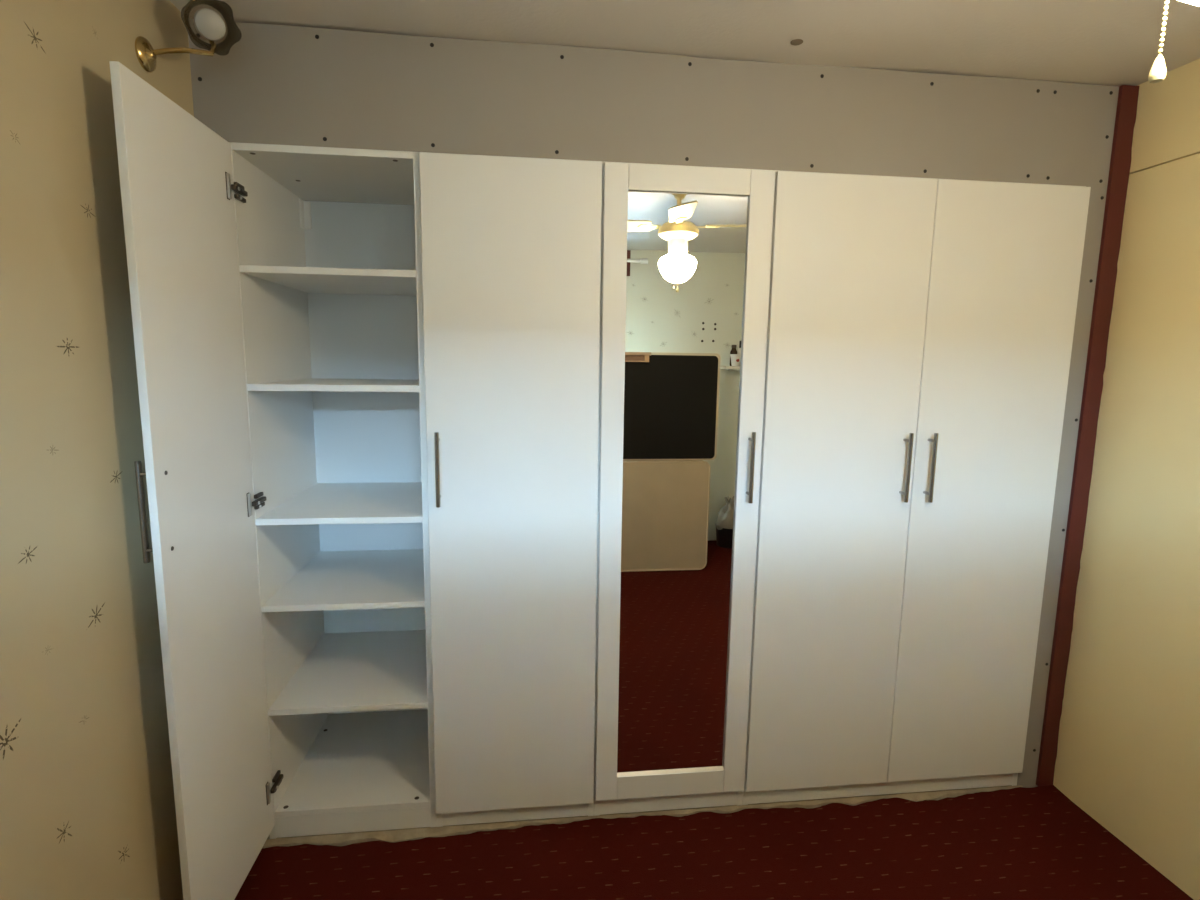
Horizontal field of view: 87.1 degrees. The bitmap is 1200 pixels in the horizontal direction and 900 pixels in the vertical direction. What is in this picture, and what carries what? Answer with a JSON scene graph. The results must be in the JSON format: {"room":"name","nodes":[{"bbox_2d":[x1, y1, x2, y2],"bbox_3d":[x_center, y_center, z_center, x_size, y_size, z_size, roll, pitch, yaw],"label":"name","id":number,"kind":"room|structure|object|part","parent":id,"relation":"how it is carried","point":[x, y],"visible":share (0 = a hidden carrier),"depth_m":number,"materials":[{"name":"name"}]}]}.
{"room":"bedroom","nodes":[
{"label":"bedroom","id":0,"kind":"room"},
{"bbox_2d":[0,0,193,899],"bbox_3d":[-0.966,0.212,0.509,0.100,2.385,3.900,0,8,-7],"label":"wall","id":1,"kind":"structure","parent":0,"point":[88,811],"depth_m":1.20,"materials":[{"name":"paper"}]},
{"bbox_2d":[135,0,241,72],"bbox_3d":[-0.935,-0.950,1.465,0.193,0.177,0.150,0,8,-7],"label":"wall lamp","id":2,"kind":"object","parent":1,"relation":"attached to","point":[209,24],"visible":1,"depth_m":1.45,"materials":[{"name":"gold metal"}]},
{"bbox_3d":[-1.016,-0.891,1.423,0.023,0.070,0.070,0,8,-7],"label":"wall plate","id":3,"kind":"part","parent":2,"relation":"part of","materials":[{"name":"gold metal"}]},
{"bbox_3d":[-0.944,-0.954,1.449,0.092,0.122,0.133,5,9,29],"label":"arm","id":4,"kind":"part","parent":2,"relation":"part of","materials":[{"name":"gold metal"}]},
{"bbox_3d":[-0.916,-0.985,1.467,0.074,0.062,0.061,5,9,28],"label":"bulb","id":5,"kind":"part","parent":2,"relation":"part of","materials":[{"name":"white glass"}]},
{"bbox_3d":[-0.909,-0.981,1.467,0.119,0.117,0.114,-6,11,-41],"label":"lamp shade","id":6,"kind":"part","parent":2,"relation":"part of","materials":[{"name":"clear glass"}]},
{"bbox_2d":[262,785,1022,847],"bbox_3d":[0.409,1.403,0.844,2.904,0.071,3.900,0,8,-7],"label":"plinth","id":7,"kind":"structure","parent":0,"point":[395,835],"depth_m":2.04,"materials":[{"name":"white wood"}]},
{"bbox_2d":[109,61,436,899],"bbox_3d":[-0.776,0.186,1.866,0.540,2.021,1.026,0,8,-7],"label":"wardrobe","id":8,"kind":"object","parent":7,"relation":"on","point":[279,334],"visible":0.94,"depth_m":1.84,"materials":[{"name":"white wood"}]},
{"bbox_3d":[-0.981,0.134,1.353,0.012,0.223,0.012,0,8,-7],"label":"handle","id":9,"kind":"part","parent":8,"relation":"part of","materials":[{"name":"silver metal"}]},
{"bbox_3d":[-0.961,0.204,1.561,0.017,1.966,0.464,0,8,-7],"label":"door","id":10,"kind":"part","parent":8,"relation":"part of","materials":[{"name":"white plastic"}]},
{"bbox_3d":[-0.960,-0.688,1.678,0.016,0.042,0.081,0,8,-7],"label":"hinge arm","id":11,"kind":"part","parent":8,"relation":"part of","materials":[{"name":"grey metal"}]},
{"bbox_3d":[-0.971,0.146,1.796,0.016,0.042,0.081,0,8,-7],"label":"hinge arm","id":12,"kind":"part","parent":8,"relation":"part of","materials":[{"name":"grey metal"}]},
{"bbox_3d":[-0.984,1.014,1.919,0.016,0.042,0.081,0,8,-7],"label":"hinge arm","id":13,"kind":"part","parent":8,"relation":"part of","materials":[{"name":"grey metal"}]},
{"bbox_3d":[-1.022,0.154,2.070,0.018,2.021,0.558,0,8,-7],"label":"panel","id":14,"kind":"part","parent":8,"relation":"part of","materials":[{"name":"white plastic"}]},
{"bbox_3d":[-0.768,-0.837,1.948,0.463,0.018,0.538,0,8,-7],"label":"panel","id":15,"kind":"part","parent":8,"relation":"part of","materials":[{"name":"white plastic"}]},
{"bbox_2d":[240,265,416,295],"bbox_3d":[-0.773,-0.527,1.992,0.463,0.018,0.537,0,8,-7],"label":"shelf","id":16,"kind":"object","parent":8,"relation":"attached to","point":[301,281],"depth_m":1.85,"materials":[{"name":"white wood"}]},
{"bbox_2d":[247,378,418,391],"bbox_3d":[-0.777,-0.211,2.036,0.463,0.018,0.537,0,8,-7],"label":"shelf","id":17,"kind":"object","parent":8,"relation":"attached to","point":[253,384],"depth_m":1.80,"materials":[{"name":"white wood"}]},
{"bbox_2d":[256,482,422,524],"bbox_3d":[-0.782,0.168,2.090,0.463,0.018,0.537,0,8,-7],"label":"shelf","id":18,"kind":"object","parent":8,"relation":"attached to","point":[314,503],"depth_m":1.98,"materials":[{"name":"white wood"}]},
{"bbox_2d":[262,549,424,611],"bbox_3d":[-0.786,0.425,2.127,0.463,0.018,0.537,0,8,-7],"label":"shelf","id":19,"kind":"object","parent":8,"relation":"attached to","point":[328,579],"depth_m":2.03,"materials":[{"name":"white wood"}]},
{"bbox_2d":[268,630,427,715],"bbox_3d":[-0.790,0.746,2.172,0.463,0.018,0.537,0,8,-7],"label":"shelf","id":20,"kind":"object","parent":8,"relation":"attached to","point":[342,670],"depth_m":2.09,"materials":[{"name":"white wood"}]},
{"bbox_3d":[-0.795,1.075,2.219,0.463,0.018,0.538,0,8,-7],"label":"panel","id":21,"kind":"part","parent":8,"relation":"part of","materials":[{"name":"white plastic"}]},
{"bbox_3d":[-0.813,0.081,2.350,0.463,1.912,0.003,0,8,-7],"label":"panel","id":22,"kind":"part","parent":8,"relation":"part of","materials":[{"name":"white laminate"}]},
{"bbox_3d":[-0.544,0.153,2.126,0.018,2.021,0.558,0,8,-7],"label":"panel","id":23,"kind":"part","parent":8,"relation":"part of","materials":[{"name":"white plastic"}]},
{"bbox_2d":[419,152,602,826],"bbox_3d":[-0.283,0.156,2.128,0.499,2.021,0.618,0,8,-7],"label":"wardrobe","id":24,"kind":"object","parent":7,"relation":"on","point":[512,246],"visible":1,"depth_m":1.85,"materials":[{"name":"white wood"}]},
{"bbox_3d":[-0.460,0.057,1.784,0.012,0.215,0.012,0,8,-7],"label":"handle","id":25,"kind":"part","parent":24,"relation":"part of","materials":[{"name":"silver metal"}]},
{"bbox_3d":[-0.525,0.152,2.129,0.018,2.021,0.558,0,8,-7],"label":"panel","id":26,"kind":"part","parent":24,"relation":"part of","materials":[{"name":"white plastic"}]},
{"bbox_3d":[-0.048,0.151,2.185,0.018,2.021,0.558,0,8,-7],"label":"panel","id":27,"kind":"part","parent":24,"relation":"part of","materials":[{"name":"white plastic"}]},
{"bbox_2d":[594,161,774,815],"bbox_3d":[0.213,0.155,2.187,0.499,2.021,0.618,0,8,-7],"label":"wardrobe","id":28,"kind":"object","parent":7,"relation":"on","point":[686,250],"visible":0.9,"depth_m":1.91,"materials":[{"name":"white wood"}]},
{"bbox_3d":[0.243,0.160,1.933,0.492,1.946,0.006,0,8,-7],"label":"door","id":29,"kind":"part","parent":28,"relation":"part of","materials":[{"name":"white plastic"}]},
{"bbox_3d":[-0.029,0.151,2.188,0.018,2.021,0.558,0,8,-7],"label":"panel","id":30,"kind":"part","parent":28,"relation":"part of","materials":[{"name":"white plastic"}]},
{"bbox_3d":[0.229,1.086,2.055,0.353,0.078,0.013,0,8,-7],"label":"door rail","id":31,"kind":"part","parent":28,"relation":"part of","materials":[{"name":"white plastic"}]},
{"bbox_2d":[617,191,748,772],"bbox_3d":[0.241,0.157,1.928,0.353,1.797,0.002,0,8,-7],"label":"mirror","id":32,"kind":"object","parent":28,"relation":"on","point":[684,308],"depth_m":1.91,"materials":[{"name":"clear mirror"}]},
{"bbox_3d":[0.225,-0.839,2.066,0.462,0.018,0.538,0,8,-7],"label":"panel","id":33,"kind":"part","parent":28,"relation":"part of","materials":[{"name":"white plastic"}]},
{"bbox_3d":[0.255,-0.767,1.792,0.353,0.070,0.013,0,8,-7],"label":"door rail","id":34,"kind":"part","parent":28,"relation":"part of","materials":[{"name":"white plastic"}]},
{"bbox_3d":[0.457,0.054,1.893,0.012,0.216,0.012,0,8,-7],"label":"handle","id":35,"kind":"part","parent":28,"relation":"part of","materials":[{"name":"silver metal"}]},
{"bbox_3d":[0.448,0.150,2.244,0.018,2.021,0.558,0,8,-7],"label":"panel","id":36,"kind":"part","parent":28,"relation":"part of","materials":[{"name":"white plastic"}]},
{"bbox_2d":[234,785,1192,899],"bbox_3d":[0.444,1.417,0.553,2.704,0.022,3.115,0,8,-7],"label":"carpet","id":37,"kind":"object","parent":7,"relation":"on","point":[1019,843],"visible":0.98,"depth_m":1.89,"materials":[{"name":"red carpet"}]},
{"bbox_2d":[742,170,1090,804],"bbox_3d":[0.960,0.152,2.275,1.004,2.021,0.618,0,8,-7],"label":"wardrobe","id":38,"kind":"object","parent":7,"relation":"on","point":[920,331],"visible":0.91,"depth_m":1.99,"materials":[{"name":"white wood"}]},
{"bbox_3d":[0.468,0.150,2.247,0.018,2.021,0.558,0,8,-7],"label":"panel","id":39,"kind":"part","parent":38,"relation":"part of","materials":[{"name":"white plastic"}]},
{"bbox_3d":[0.741,0.163,1.986,0.494,1.952,0.018,0,8,-7],"label":"door","id":40,"kind":"part","parent":38,"relation":"part of","materials":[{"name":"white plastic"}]},
{"bbox_3d":[0.956,0.056,1.953,0.012,0.217,0.012,0,8,-7],"label":"handle","id":41,"kind":"part","parent":38,"relation":"part of","materials":[{"name":"silver metal"}]},
{"bbox_3d":[0.972,-0.842,2.155,0.966,0.018,0.538,0,8,-7],"label":"panel","id":42,"kind":"part","parent":38,"relation":"part of","materials":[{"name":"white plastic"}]},
{"bbox_3d":[1.036,0.056,1.963,0.012,0.218,0.012,0,8,-7],"label":"handle","id":43,"kind":"part","parent":38,"relation":"part of","materials":[{"name":"silver metal"}]},
{"bbox_3d":[1.238,0.161,2.045,0.501,1.951,0.018,0,8,-7],"label":"door","id":44,"kind":"part","parent":38,"relation":"part of","materials":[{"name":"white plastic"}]},
{"bbox_3d":[1.446,0.147,2.363,0.018,2.021,0.558,0,8,-7],"label":"panel","id":45,"kind":"part","parent":38,"relation":"part of","materials":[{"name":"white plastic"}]},
{"bbox_2d":[188,18,1118,838],"bbox_3d":[0.264,0.052,1.930,2.679,2.334,0.014,0,8,-7],"label":"wall","id":46,"kind":"structure","parent":0,"point":[278,84],"depth_m":1.78,"materials":[{"name":"plasterboard"},{"name":"metal screws"}]},
{"bbox_2d":[1036,85,1138,785],"bbox_3d":[1.590,0.041,2.082,0.060,2.313,0.026,0,8,-7],"label":"trim","id":47,"kind":"structure","parent":46,"relation":"attached to","point":[1120,162],"depth_m":2.05,"materials":[{"name":"red paint"}]},
{"bbox_2d":[169,0,1199,86],"bbox_3d":[0.443,-0.969,0.508,2.904,0.108,3.900,0,8,-7],"label":"ceiling","id":48,"kind":"structure","parent":0,"point":[1115,43],"depth_m":1.62,"materials":[{"name":"paint"}]},
{"bbox_2d":[1148,0,1199,82],"bbox_3d":[0.662,-0.669,0.612,0.657,0.521,0.657,5,9,27],"label":"ceiling fan","id":49,"kind":"object","parent":48,"relation":"hanging from","point":[1157,73],"visible":1,"depth_m":0.71,"materials":[{"name":"white plastic"}]},
{"bbox_3d":[0.636,-0.434,0.719,0.015,0.026,0.016,0,8,-7],"label":"pull knob","id":50,"kind":"part","parent":49,"relation":"part of","materials":[{"name":"beige plastic"}]},
{"bbox_3d":[0.637,-0.547,0.703,0.004,0.206,0.004,0,8,-7],"label":"pull cord","id":51,"kind":"part","parent":49,"relation":"part of","materials":[{"name":"beige plastic"}]},
{"bbox_3d":[0.660,-0.531,0.632,0.183,0.140,0.183,0,8,-7],"label":"glass globe","id":52,"kind":"part","parent":49,"relation":"part of","materials":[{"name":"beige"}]},
{"bbox_2d":[1053,58,1199,899],"bbox_3d":[1.818,0.204,0.840,0.100,2.385,3.900,0,8,-7],"label":"wall","id":53,"kind":"structure","parent":0,"point":[1128,749],"depth_m":1.89,"materials":[{"name":"beige"}]},
{"bbox_3d":[1.823,-0.777,0.412,0.013,0.282,3.134,0,8,-7],"label":"panel","id":54,"kind":"part","parent":53,"relation":"part of","materials":[{"name":"beige paint"}]}
]}

